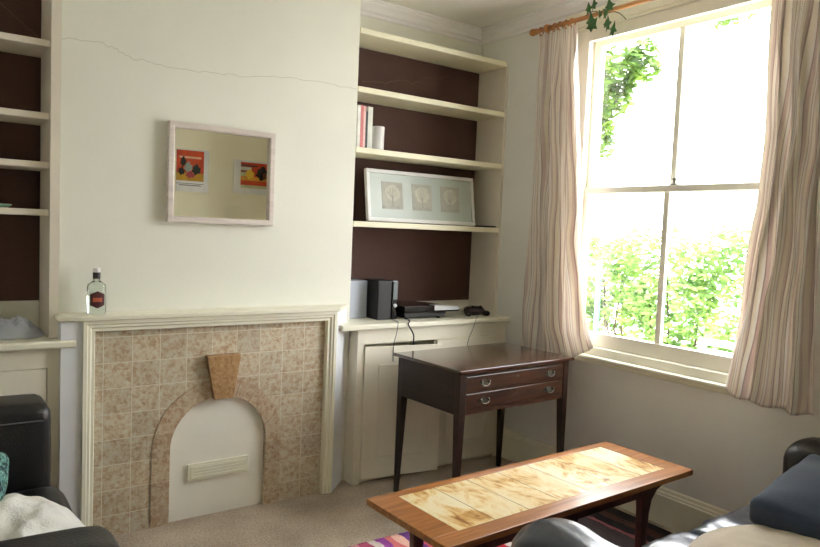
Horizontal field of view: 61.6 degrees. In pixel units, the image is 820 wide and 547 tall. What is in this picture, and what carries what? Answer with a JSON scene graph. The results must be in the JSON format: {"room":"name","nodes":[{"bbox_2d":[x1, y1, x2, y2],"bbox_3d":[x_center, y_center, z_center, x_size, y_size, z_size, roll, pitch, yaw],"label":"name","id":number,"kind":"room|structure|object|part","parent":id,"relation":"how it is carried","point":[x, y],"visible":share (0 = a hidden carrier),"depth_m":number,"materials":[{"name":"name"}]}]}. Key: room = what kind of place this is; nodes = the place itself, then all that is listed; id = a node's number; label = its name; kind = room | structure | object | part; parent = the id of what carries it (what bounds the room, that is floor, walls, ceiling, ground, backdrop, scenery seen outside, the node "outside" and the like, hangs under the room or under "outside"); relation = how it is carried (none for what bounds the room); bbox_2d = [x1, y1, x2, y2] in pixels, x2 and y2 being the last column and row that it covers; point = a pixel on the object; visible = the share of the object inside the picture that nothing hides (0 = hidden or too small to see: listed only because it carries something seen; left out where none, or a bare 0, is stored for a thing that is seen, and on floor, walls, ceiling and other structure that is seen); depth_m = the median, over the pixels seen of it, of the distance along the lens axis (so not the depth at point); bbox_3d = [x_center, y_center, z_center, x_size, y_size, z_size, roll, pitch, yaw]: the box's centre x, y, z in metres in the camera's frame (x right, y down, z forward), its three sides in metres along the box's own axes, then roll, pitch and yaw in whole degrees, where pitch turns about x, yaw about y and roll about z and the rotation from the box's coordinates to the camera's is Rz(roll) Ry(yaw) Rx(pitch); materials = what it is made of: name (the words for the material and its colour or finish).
{"room":"living room","nodes":[
{"label":"living room","id":0,"kind":"room"},
{"bbox_2d":[58,0,360,480],"bbox_3d":[-1.006,-0.217,3.535,1.485,2.800,0.281,0,4,-35],"label":"wall","id":1,"kind":"structure","parent":0,"point":[288,69],"depth_m":3.33,"materials":[{"name":"paint"}]},
{"bbox_2d":[166,120,275,225],"bbox_3d":[-0.920,-0.480,3.376,0.533,0.472,0.036,0,4,-35],"label":"mirror","id":2,"kind":"object","parent":1,"relation":"attached to","point":[215,174],"visible":1,"depth_m":3.37,"materials":[{"name":"white mirror"}]},
{"bbox_2d":[0,0,481,327],"bbox_3d":[-1.070,-0.231,3.724,4.080,2.800,0.100,0,4,-35],"label":"wall","id":3,"kind":"structure","parent":0,"point":[29,309],"depth_m":4.24,"materials":[{"name":"paint"}]},
{"bbox_2d":[360,0,481,44],"bbox_3d":[0.054,-1.582,4.290,1.125,0.085,0.076,0,4,-35],"label":"trim","id":4,"kind":"structure","parent":3,"relation":"attached to","point":[378,9],"depth_m":4.30,"materials":[{"name":"paint"}]},
{"bbox_2d":[114,455,676,546],"bbox_3d":[0.035,1.373,2.241,4.150,0.120,4.030,0,4,-35],"label":"floor","id":5,"kind":"structure","parent":0,"point":[342,517],"depth_m":3.36,"materials":[{"name":"beige carpet"}]},
{"bbox_2d":[0,333,75,487],"bbox_3d":[-2.052,0.731,2.794,1.193,0.917,0.398,0,4,-35],"label":"base cabinet","id":6,"kind":"object","parent":5,"relation":"on","point":[31,365],"visible":0.3,"depth_m":2.90,"materials":[{"name":"paint"}]},
{"bbox_3d":[-1.784,0.787,2.802,0.531,0.766,0.018,0,4,-35],"label":"door","id":7,"kind":"part","parent":6,"relation":"part of","materials":[{"name":"paint"}]},
{"bbox_2d":[0,333,75,351],"bbox_3d":[-2.033,0.290,2.765,1.193,0.032,0.396,0,4,-35],"label":"countertop","id":8,"kind":"structure","parent":6,"relation":"on","point":[38,343],"depth_m":2.88,"materials":[{"name":"beige paint"}]},
{"bbox_2d":[0,315,43,339],"bbox_3d":[-1.722,0.227,2.955,0.264,0.093,0.146,0,4,-35],"label":"plastic bag","id":9,"kind":"object","parent":8,"relation":"on","point":[18,327],"visible":1,"depth_m":2.93,"materials":[{"name":"white plastic"}]},
{"bbox_2d":[0,0,60,337],"bbox_3d":[-2.049,-0.625,2.736,1.137,1.792,0.308,0,4,-35],"label":"shelving","id":10,"kind":"object","parent":8,"relation":"on","point":[30,47],"visible":1,"depth_m":3.09,"materials":[{"name":"paint"}]},
{"bbox_2d":[0,203,11,207],"bbox_3d":[-1.743,-0.289,2.918,0.092,0.016,0.092,0,4,-35],"label":"dish","id":11,"kind":"object","parent":10,"relation":"on","point":[1,205],"visible":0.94,"depth_m":2.90,"materials":[{"name":"green glass"}]},
{"bbox_3d":[-2.150,-0.647,2.845,1.100,1.550,0.010,0,4,-35],"label":"panel","id":12,"kind":"part","parent":10,"relation":"part of","materials":[{"name":"brown paint"}]},
{"bbox_3d":[-2.085,-0.270,2.756,1.100,0.028,0.265,0,4,-35],"label":"shelf","id":13,"kind":"part","parent":10,"relation":"part of","materials":[{"name":"paint"}]},
{"bbox_3d":[-2.077,-0.474,2.744,1.100,0.028,0.265,0,4,-35],"label":"shelf","id":14,"kind":"part","parent":10,"relation":"part of","materials":[{"name":"paint"}]},
{"bbox_3d":[-2.068,-0.681,2.730,1.100,0.028,0.265,0,4,-35],"label":"shelf","id":15,"kind":"part","parent":10,"relation":"part of","materials":[{"name":"paint"}]},
{"bbox_3d":[-2.055,-0.986,2.711,1.100,0.028,0.265,0,4,-35],"label":"shelf","id":16,"kind":"part","parent":10,"relation":"part of","materials":[{"name":"paint"}]},
{"bbox_3d":[-1.598,-0.626,3.051,0.036,1.792,0.300,0,4,-35],"label":"panel","id":17,"kind":"part","parent":10,"relation":"part of","materials":[{"name":"paint"}]},
{"bbox_2d":[0,394,119,546],"bbox_3d":[-1.490,0.832,1.934,1.080,0.872,1.450,0,4,-35],"label":"sofa","id":18,"kind":"object","parent":5,"relation":"on","point":[25,419],"visible":0.74,"depth_m":2.52,"materials":[{"name":"black leather"}]},
{"bbox_3d":[-1.779,0.823,2.448,0.874,0.701,0.277,0,4,-35],"label":"arm","id":19,"kind":"part","parent":18,"relation":"part of","materials":[{"name":"black leather"}]},
{"bbox_2d":[5,486,72,511],"bbox_3d":[-1.413,0.898,1.985,0.892,0.199,0.924,0,4,-35],"label":"seat cushion","id":20,"kind":"object","parent":18,"relation":"on","point":[51,493],"depth_m":2.49,"materials":[{"name":"white fabric"}]},
{"bbox_2d":[0,493,84,540],"bbox_3d":[-1.222,0.778,2.110,0.426,0.103,0.696,0,4,-35],"label":"throw","id":21,"kind":"object","parent":18,"relation":"on","point":[20,515],"visible":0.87,"depth_m":2.11,"materials":[{"name":"white fabric"}]},
{"bbox_2d":[0,452,8,500],"bbox_3d":[-1.531,0.721,2.255,0.372,0.264,0.263,0,4,-29],"label":"cushion","id":22,"kind":"object","parent":21,"relation":"on","point":[4,459],"visible":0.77,"depth_m":2.33,"materials":[{"name":"teal fabric"}]},
{"bbox_3d":[-1.089,0.947,1.500,0.864,0.630,0.261,0,4,-35],"label":"arm","id":23,"kind":"part","parent":18,"relation":"part of","materials":[{"name":"black leather"}]},
{"bbox_2d":[55,304,348,535],"bbox_3d":[-0.932,0.687,3.413,1.487,1.020,0.142,0,4,-35],"label":"fireplace","id":24,"kind":"object","parent":5,"relation":"on","point":[166,416],"visible":0.99,"depth_m":3.32,"materials":[{"name":"beige tile"}]},
{"bbox_2d":[86,267,105,314],"bbox_3d":[-1.385,0.077,3.036,0.080,0.206,0.052,0,4,-35],"label":"bottle","id":25,"kind":"object","parent":24,"relation":"on","point":[96,289],"visible":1,"depth_m":3.02,"materials":[{"name":"clear glass"}]},
{"bbox_2d":[55,304,348,321],"bbox_3d":[-0.911,0.189,3.382,1.487,0.022,0.142,0,4,-35],"label":"mantel shelf","id":26,"kind":"object","parent":24,"relation":"attached to","point":[182,315],"depth_m":3.29,"materials":[{"name":"beige paint"}]},
{"bbox_2d":[187,455,247,481],"bbox_3d":[-0.954,0.966,3.420,0.310,0.084,0.014,0,4,-35],"label":"vent","id":27,"kind":"object","parent":24,"relation":"attached to","point":[215,467],"depth_m":3.41,"materials":[{"name":"beige paint"}]},
{"bbox_3d":[-0.948,0.967,3.412,0.286,0.064,0.004,0,4,-35],"label":"vent plate","id":28,"kind":"part","parent":24,"relation":"part of","materials":[{"name":"beige paint"}]},
{"bbox_2d":[340,310,509,485],"bbox_3d":[0.025,0.726,4.241,1.238,0.917,0.452,0,4,-35],"label":"base cabinet","id":29,"kind":"object","parent":5,"relation":"on","point":[372,370],"visible":0.64,"depth_m":3.98,"materials":[{"name":"paint"}]},
{"bbox_2d":[393,320,397,357],"bbox_3d":[-0.090,0.384,3.970,0.028,0.224,0.132,2,4,-8],"label":"cable","id":30,"kind":"object","parent":29,"relation":"hanging from","point":[393,320],"visible":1,"depth_m":3.91,"materials":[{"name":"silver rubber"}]},
{"bbox_3d":[-0.046,0.790,3.976,0.496,0.756,0.018,1,4,-26],"label":"door","id":31,"kind":"part","parent":29,"relation":"part of","materials":[{"name":"paint"}]},
{"bbox_3d":[-0.041,0.786,3.966,0.326,0.546,0.006,1,4,-26],"label":"door moulding","id":32,"kind":"part","parent":29,"relation":"part of","materials":[{"name":"paint"}]},
{"bbox_2d":[408,319,414,344],"bbox_3d":[0.004,0.385,4.005,0.043,0.226,0.099,2,4,0],"label":"cable","id":33,"kind":"object","parent":29,"relation":"hanging from","point":[408,319],"visible":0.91,"depth_m":3.97,"materials":[{"name":"black plastic"}]},
{"bbox_2d":[340,310,509,331],"bbox_3d":[0.028,0.283,4.234,1.238,0.032,0.396,0,4,-35],"label":"countertop","id":34,"kind":"structure","parent":29,"relation":"on","point":[459,317],"depth_m":4.07,"materials":[{"name":"beige paint"}]},
{"bbox_2d":[349,279,367,318],"bbox_3d":[-0.343,0.149,4.080,0.135,0.222,0.120,0,4,-35],"label":"box","id":35,"kind":"object","parent":34,"relation":"on","point":[358,288],"visible":0.51,"depth_m":4.04,"materials":[{"name":"white plastic"}]},
{"bbox_2d":[364,278,397,319],"bbox_3d":[-0.174,0.151,4.094,0.137,0.230,0.174,0,4,-35],"label":"speaker","id":36,"kind":"object","parent":34,"relation":"on","point":[382,294],"visible":0.99,"depth_m":4.04},
{"bbox_2d":[393,282,397,299],"bbox_3d":[-0.086,0.102,4.055,0.034,0.105,0.009,0,4,-35],"label":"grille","id":37,"kind":"object","parent":36,"relation":"attached to","point":[395,284],"depth_m":4.05,"materials":[{"name":"silver metal"}]},
{"bbox_2d":[396,301,459,319],"bbox_3d":[0.062,0.223,4.285,0.429,0.083,0.277,0,4,-35],"label":"console","id":38,"kind":"object","parent":34,"relation":"on","point":[405,309],"visible":0.77,"depth_m":4.16,"materials":[{"name":"black plastic"}]},
{"bbox_2d":[351,27,508,313],"bbox_3d":[0.070,-0.555,4.273,1.120,1.635,0.276,0,4,-35],"label":"shelving","id":39,"kind":"object","parent":34,"relation":"on","point":[436,119],"visible":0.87,"depth_m":4.42,"materials":[{"name":"paint"}]},
{"bbox_2d":[356,105,360,146],"bbox_3d":[-0.329,-0.830,3.906,0.018,0.232,0.150,0,4,-35],"label":"book","id":40,"kind":"object","parent":39,"relation":"on","point":[358,106],"visible":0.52,"depth_m":3.85,"materials":[{"name":"white paper"}]},
{"bbox_2d":[360,105,363,146],"bbox_3d":[-0.313,-0.832,3.917,0.018,0.235,0.150,0,4,-35],"label":"book","id":41,"kind":"object","parent":39,"relation":"on","point":[362,106],"visible":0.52,"depth_m":3.86,"materials":[{"name":"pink paper"}]},
{"bbox_2d":[363,106,365,147],"bbox_3d":[-0.299,-0.830,3.927,0.014,0.232,0.150,0,4,-35],"label":"book","id":42,"kind":"object","parent":39,"relation":"on","point":[364,120],"visible":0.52,"depth_m":3.87,"materials":[{"name":"white paper"}]},
{"bbox_2d":[365,111,367,147],"bbox_3d":[-0.288,-0.817,3.937,0.013,0.205,0.150,0,4,-35],"label":"book","id":43,"kind":"object","parent":39,"relation":"on","point":[366,128],"visible":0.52,"depth_m":3.88,"materials":[{"name":"black paper"}]},
{"bbox_2d":[366,107,372,147],"bbox_3d":[-0.269,-0.830,3.949,0.030,0.232,0.150,0,4,-35],"label":"book","id":44,"kind":"object","parent":39,"relation":"on","point":[369,109],"visible":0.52,"depth_m":3.89,"materials":[{"name":"white paper"}]},
{"bbox_2d":[372,126,384,149],"bbox_3d":[-0.189,-0.780,3.980,0.079,0.136,0.079,0,4,-35],"label":"cup","id":45,"kind":"object","parent":39,"relation":"on","point":[377,131],"visible":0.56,"depth_m":3.95,"materials":[{"name":"white ceramic"}]},
{"bbox_2d":[364,168,474,225],"bbox_3d":[0.077,-0.468,4.296,0.818,0.315,0.076,0,4,-34],"label":"picture frame","id":46,"kind":"object","parent":39,"relation":"on","point":[392,196],"visible":1,"depth_m":4.27,"materials":[{"name":"white paint"}]},
{"bbox_2d":[381,181,402,209],"bbox_3d":[-0.106,-0.472,4.167,0.150,0.163,0.028,0,4,-34],"label":"print","id":47,"kind":"object","parent":46,"relation":"attached to","point":[391,191],"depth_m":4.16,"materials":[{"name":"grey paper"}]},
{"bbox_2d":[412,184,431,210],"bbox_3d":[0.075,-0.473,4.292,0.150,0.163,0.028,0,4,-34],"label":"print","id":48,"kind":"object","parent":46,"relation":"attached to","point":[421,193],"depth_m":4.29,"materials":[{"name":"grey paper"}]},
{"bbox_2d":[440,186,459,212],"bbox_3d":[0.257,-0.473,4.416,0.150,0.163,0.028,0,4,-34],"label":"print","id":49,"kind":"object","parent":46,"relation":"attached to","point":[449,195],"depth_m":4.41,"materials":[{"name":"grey paper"}]},
{"bbox_3d":[0.054,-0.291,4.279,1.100,0.032,0.265,0,4,-35],"label":"shelf","id":50,"kind":"part","parent":39,"relation":"part of","materials":[{"name":"paint"}]},
{"bbox_3d":[0.071,-0.703,4.253,1.100,0.032,0.265,0,4,-35],"label":"shelf","id":51,"kind":"part","parent":39,"relation":"part of","materials":[{"name":"paint"}]},
{"bbox_3d":[0.085,-1.036,4.232,1.100,0.032,0.265,0,4,-35],"label":"shelf","id":52,"kind":"part","parent":39,"relation":"part of","materials":[{"name":"paint"}]},
{"bbox_3d":[0.098,-1.354,4.212,1.100,0.032,0.265,0,4,-35],"label":"shelf","id":53,"kind":"part","parent":39,"relation":"part of","materials":[{"name":"paint"}]},
{"bbox_2d":[471,225,495,227],"bbox_3d":[0.481,-0.310,4.532,0.095,0.010,0.150,0,4,-35],"label":"case","id":54,"kind":"object","parent":39,"relation":"on","point":[475,225],"visible":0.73,"depth_m":4.49,"materials":[{"name":"black plastic"}]},
{"bbox_3d":[0.520,-0.545,4.589,0.020,1.612,0.267,0,4,-35],"label":"panel","id":55,"kind":"part","parent":39,"relation":"part of","materials":[{"name":"paint"}]},
{"bbox_2d":[464,306,489,315],"bbox_3d":[0.421,0.238,4.428,0.176,0.065,0.101,1,4,-24],"label":"gamepad","id":56,"kind":"object","parent":34,"relation":"on","point":[468,310],"visible":1,"depth_m":4.41,"materials":[{"name":"black plastic"}]},
{"bbox_3d":[0.061,0.768,4.273,1.026,0.769,0.240,2,4,-9],"label":"frame","id":57,"kind":"part","parent":29,"relation":"part of","materials":[{"name":"paint"}]},
{"bbox_3d":[0.356,0.777,4.295,0.330,0.556,0.006,0,4,-35],"label":"door moulding","id":58,"kind":"part","parent":29,"relation":"part of","materials":[{"name":"paint"}]},
{"bbox_3d":[0.349,0.781,4.305,0.500,0.766,0.018,0,4,-35],"label":"door","id":59,"kind":"part","parent":29,"relation":"part of","materials":[{"name":"paint"}]},
{"bbox_2d":[393,342,573,491],"bbox_3d":[0.401,0.839,3.838,0.862,0.775,0.549,0,5,-38],"label":"writing desk","id":60,"kind":"object","parent":5,"relation":"on","point":[461,381],"visible":0.96,"depth_m":3.65,"materials":[{"name":"brown wood"}]},
{"bbox_3d":[-0.049,0.832,3.785,0.042,0.757,0.042,0,5,-38],"label":"leg","id":61,"kind":"part","parent":60,"relation":"part of","materials":[{"name":"brown wood"}]},
{"bbox_3d":[0.098,0.578,3.578,0.022,0.212,0.429,0,5,-38],"label":"panel","id":62,"kind":"part","parent":60,"relation":"part of","materials":[{"name":"brown wood"}]},
{"bbox_3d":[0.237,0.867,3.417,0.042,0.757,0.042,0,5,-38],"label":"leg","id":63,"kind":"part","parent":60,"relation":"part of","materials":[{"name":"brown wood"}]},
{"bbox_3d":[0.372,0.639,3.473,0.077,0.037,0.003,0,5,-38],"label":"handle plate","id":64,"kind":"part","parent":60,"relation":"part of","materials":[{"name":"metal"}]},
{"bbox_3d":[0.375,0.550,3.467,0.077,0.037,0.003,0,5,-38],"label":"handle plate","id":65,"kind":"part","parent":60,"relation":"part of","materials":[{"name":"metal"}]},
{"bbox_3d":[0.565,0.828,4.260,0.042,0.757,0.042,0,5,-38],"label":"leg","id":66,"kind":"part","parent":60,"relation":"part of","materials":[{"name":"brown wood"}]},
{"bbox_3d":[0.560,0.637,3.631,0.730,0.080,0.017,0,5,-38],"label":"drawer","id":67,"kind":"part","parent":60,"relation":"part of","materials":[{"name":"brown wood"}]},
{"bbox_3d":[0.422,0.577,3.813,0.752,0.212,0.504,0,4,-35],"label":"rail","id":68,"kind":"part","parent":60,"relation":"part of","materials":[{"name":"brown wood"}]},
{"bbox_3d":[0.564,0.547,3.625,0.730,0.076,0.017,0,5,-38],"label":"drawer","id":69,"kind":"part","parent":60,"relation":"part of","materials":[{"name":"brown wood"}]},
{"bbox_3d":[0.850,0.863,3.892,0.042,0.757,0.042,0,5,-38],"label":"leg","id":70,"kind":"part","parent":60,"relation":"part of","materials":[{"name":"brown wood"}]},
{"bbox_2d":[348,507,672,546],"bbox_3d":[0.769,1.299,2.851,1.506,0.011,1.656,0,4,-35],"label":"rug","id":71,"kind":"object","parent":5,"relation":"on","point":[616,526],"visible":0.34,"depth_m":3.38,"materials":[{"name":"multicoloured fabric"}]},
{"bbox_2d":[367,441,692,546],"bbox_3d":[0.534,1.067,2.799,1.412,0.438,0.465,0,5,-37],"label":"coffee table","id":72,"kind":"object","parent":71,"relation":"on","point":[487,508],"visible":0.94,"depth_m":2.67,"materials":[{"name":"brown wood"}]},
{"bbox_3d":[-0.021,1.069,2.602,0.276,0.412,0.032,0,5,-37],"label":"leg","id":73,"kind":"part","parent":72,"relation":"part of","materials":[{"name":"brown wood"}]},
{"bbox_3d":[0.195,1.096,2.315,0.276,0.412,0.032,0,5,-37],"label":"leg","id":74,"kind":"part","parent":72,"relation":"part of","materials":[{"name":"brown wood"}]},
{"bbox_3d":[1.019,1.091,2.933,0.276,0.412,0.032,0,5,-37],"label":"leg","id":75,"kind":"part","parent":72,"relation":"part of","materials":[{"name":"brown wood"}]},
{"bbox_2d":[511,437,819,546],"bbox_3d":[1.259,0.951,2.028,1.776,0.852,1.210,0,4,-35],"label":"sofa","id":76,"kind":"object","parent":5,"relation":"on","point":[550,532],"visible":0.54,"depth_m":2.04,"materials":[{"name":"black leather"}]},
{"bbox_3d":[0.601,1.027,1.706,0.278,0.606,0.974,0,4,-35],"label":"arm","id":77,"kind":"part","parent":76,"relation":"part of","materials":[{"name":"black leather"}]},
{"bbox_2d":[642,532,698,546],"bbox_3d":[0.989,1.014,1.980,0.593,0.198,0.904,0,4,-35],"label":"seat cushion","id":78,"kind":"object","parent":76,"relation":"on","point":[679,539],"depth_m":2.33,"materials":[{"name":"black leather"}]},
{"bbox_2d":[690,505,753,535],"bbox_3d":[1.462,1.012,2.313,0.585,0.200,0.901,0,4,-35],"label":"seat cushion","id":79,"kind":"object","parent":76,"relation":"on","point":[740,516],"depth_m":2.52,"materials":[{"name":"black leather"}]},
{"bbox_2d":[688,524,819,546],"bbox_3d":[1.208,0.891,2.156,0.735,0.057,0.569,0,4,-35],"label":"blanket","id":80,"kind":"object","parent":76,"relation":"on","point":[751,535],"visible":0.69,"depth_m":2.25,"materials":[{"name":"beige fabric"}]},
{"bbox_2d":[749,454,819,539],"bbox_3d":[1.488,0.825,2.394,0.472,0.242,0.413,0,4,-35],"label":"cushion","id":81,"kind":"object","parent":80,"relation":"on","point":[791,502],"visible":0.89,"depth_m":2.36,"materials":[{"name":"blue fabric"}]},
{"bbox_3d":[1.835,0.966,2.488,0.254,0.555,0.936,0,4,-35],"label":"arm","id":82,"kind":"part","parent":76,"relation":"part of","materials":[{"name":"black leather"}]},
{"bbox_2d":[381,0,565,27],"bbox_3d":[0.128,-1.528,2.036,4.080,0.100,4.030,0,4,-35],"label":"ceiling","id":83,"kind":"structure","parent":0,"point":[479,13],"depth_m":4.15,"materials":[{"name":"paint"}]},
{"bbox_2d":[482,0,819,511],"bbox_3d":[1.599,-0.087,3.219,0.140,2.800,3.830,0,4,-35],"label":"wall","id":84,"kind":"structure","parent":0,"point":[734,448],"depth_m":3.68,"materials":[{"name":"paint"}]},
{"bbox_2d":[482,0,621,44],"bbox_3d":[1.567,-1.441,3.070,0.076,0.085,3.830,0,4,-35],"label":"trim","id":85,"kind":"structure","parent":84,"relation":"attached to","point":[552,14],"depth_m":4.19,"materials":[{"name":"paint"}]},
{"bbox_2d":[529,0,653,35],"bbox_3d":[1.349,-1.363,3.321,0.137,0.047,2.039,0,4,-35],"label":"pole","id":86,"kind":"object","parent":84,"relation":"attached to","point":[532,32],"visible":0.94,"depth_m":3.78,"materials":[{"name":"orange wood"}]},
{"bbox_2d":[520,25,592,357],"bbox_3d":[0.864,-0.451,3.982,0.094,1.898,0.556,0,4,-35],"label":"curtain","id":87,"kind":"object","parent":86,"relation":"hanging from","point":[554,319],"visible":0.99,"depth_m":4.00,"materials":[{"name":"beige fabric"}]},
{"bbox_2d":[585,0,625,35],"bbox_3d":[1.030,-1.365,3.668,0.070,0.244,0.256,0,4,-35],"label":"sprig","id":88,"kind":"object","parent":86,"relation":"attached to","point":[591,22],"visible":1,"depth_m":3.66,"materials":[{"name":"green plant"}]},
{"bbox_3d":[1.045,-1.376,3.671,0.042,0.087,0.243,0,4,-35],"label":"stem","id":89,"kind":"part","parent":88,"relation":"part of","materials":[{"name":"green plant"}]},
{"bbox_2d":[725,0,819,415],"bbox_3d":[1.587,-0.359,2.922,0.111,1.887,0.420,0,4,-35],"label":"curtain","id":90,"kind":"object","parent":86,"relation":"hanging from","point":[772,363],"visible":1,"depth_m":2.90,"materials":[{"name":"beige fabric"}]},
{"bbox_2d":[501,428,728,531],"bbox_3d":[1.587,1.228,3.102,0.022,0.190,3.455,0,4,-35],"label":"baseboard","id":91,"kind":"structure","parent":84,"relation":"attached to","point":[678,512],"depth_m":3.51,"materials":[{"name":"beige paint"}]},
{"bbox_2d":[561,0,771,394],"bbox_3d":[1.345,-0.455,3.552,0.205,1.990,1.470,0,4,-35],"label":"window","id":92,"kind":"structure","parent":84,"relation":"in","point":[709,371],"depth_m":3.60,"materials":[{"name":"paint"}]},
{"bbox_3d":[1.285,-0.460,3.509,0.032,1.980,1.426,0,4,-35],"label":"architrave","id":93,"kind":"part","parent":92,"relation":"part of","materials":[{"name":"beige paint"}]},
{"bbox_3d":[1.244,0.514,3.570,0.057,0.046,1.470,0,4,-35],"label":"sill","id":94,"kind":"part","parent":92,"relation":"part of","materials":[{"name":"beige paint"}]},
{"bbox_3d":[1.320,-0.005,3.576,0.040,0.903,1.120,0,4,-35],"label":"sash","id":95,"kind":"part","parent":92,"relation":"part of","materials":[{"name":"paint"}]},
{"bbox_3d":[1.392,-0.864,3.547,0.040,0.890,1.120,0,4,-35],"label":"sash","id":96,"kind":"part","parent":92,"relation":"part of","materials":[{"name":"paint"}]},
{"label":"outside","id":97,"kind":"structure","parent":0,"visible":0},
{"bbox_2d":[587,275,741,348],"bbox_3d":[9.598,1.550,11.913,22.550,0.200,36.000,0,4,-35],"label":"ground","id":98,"kind":"structure","parent":97,"point":[729,310],"depth_m":17.23,"materials":[{"name":"white"}]},
{"bbox_2d":[593,261,601,331],"bbox_3d":[1.860,0.662,6.905,0.040,1.580,0.040,0,4,-35],"label":"post","id":99,"kind":"object","parent":98,"relation":"on","point":[599,263],"visible":0.44,"depth_m":6.87,"materials":[{"name":"white paint"}]},
{"bbox_2d":[585,222,750,352],"bbox_3d":[2.605,0.531,7.564,1.070,2.222,2.736,0,4,-35],"label":"shrub","id":100,"kind":"object","parent":98,"relation":"on","point":[641,306],"visible":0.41,"depth_m":7.17,"materials":[{"name":"green plant"}]},
{"bbox_3d":[2.578,0.589,7.568,0.315,1.720,1.294,-1,5,-39],"label":"stem","id":101,"kind":"part","parent":100,"relation":"part of","materials":[{"name":"green plant"}]},
{"bbox_2d":[599,12,761,163],"bbox_3d":[1.650,-0.845,7.459,1.516,4.509,4.187,2,4,-13],"label":"tree","id":102,"kind":"object","parent":98,"relation":"on","point":[613,98],"visible":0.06,"depth_m":6.48,"materials":[{"name":"green plant"}]},
{"bbox_2d":[698,337,734,355],"bbox_3d":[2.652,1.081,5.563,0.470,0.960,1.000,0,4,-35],"label":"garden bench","id":103,"kind":"object","parent":98,"relation":"on","point":[702,342],"visible":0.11,"depth_m":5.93,"materials":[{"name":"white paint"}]},
{"bbox_3d":[2.544,1.061,6.051,0.040,0.930,0.060,0,4,-35],"label":"leg","id":104,"kind":"part","parent":103,"relation":"part of","materials":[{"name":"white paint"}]}
]}

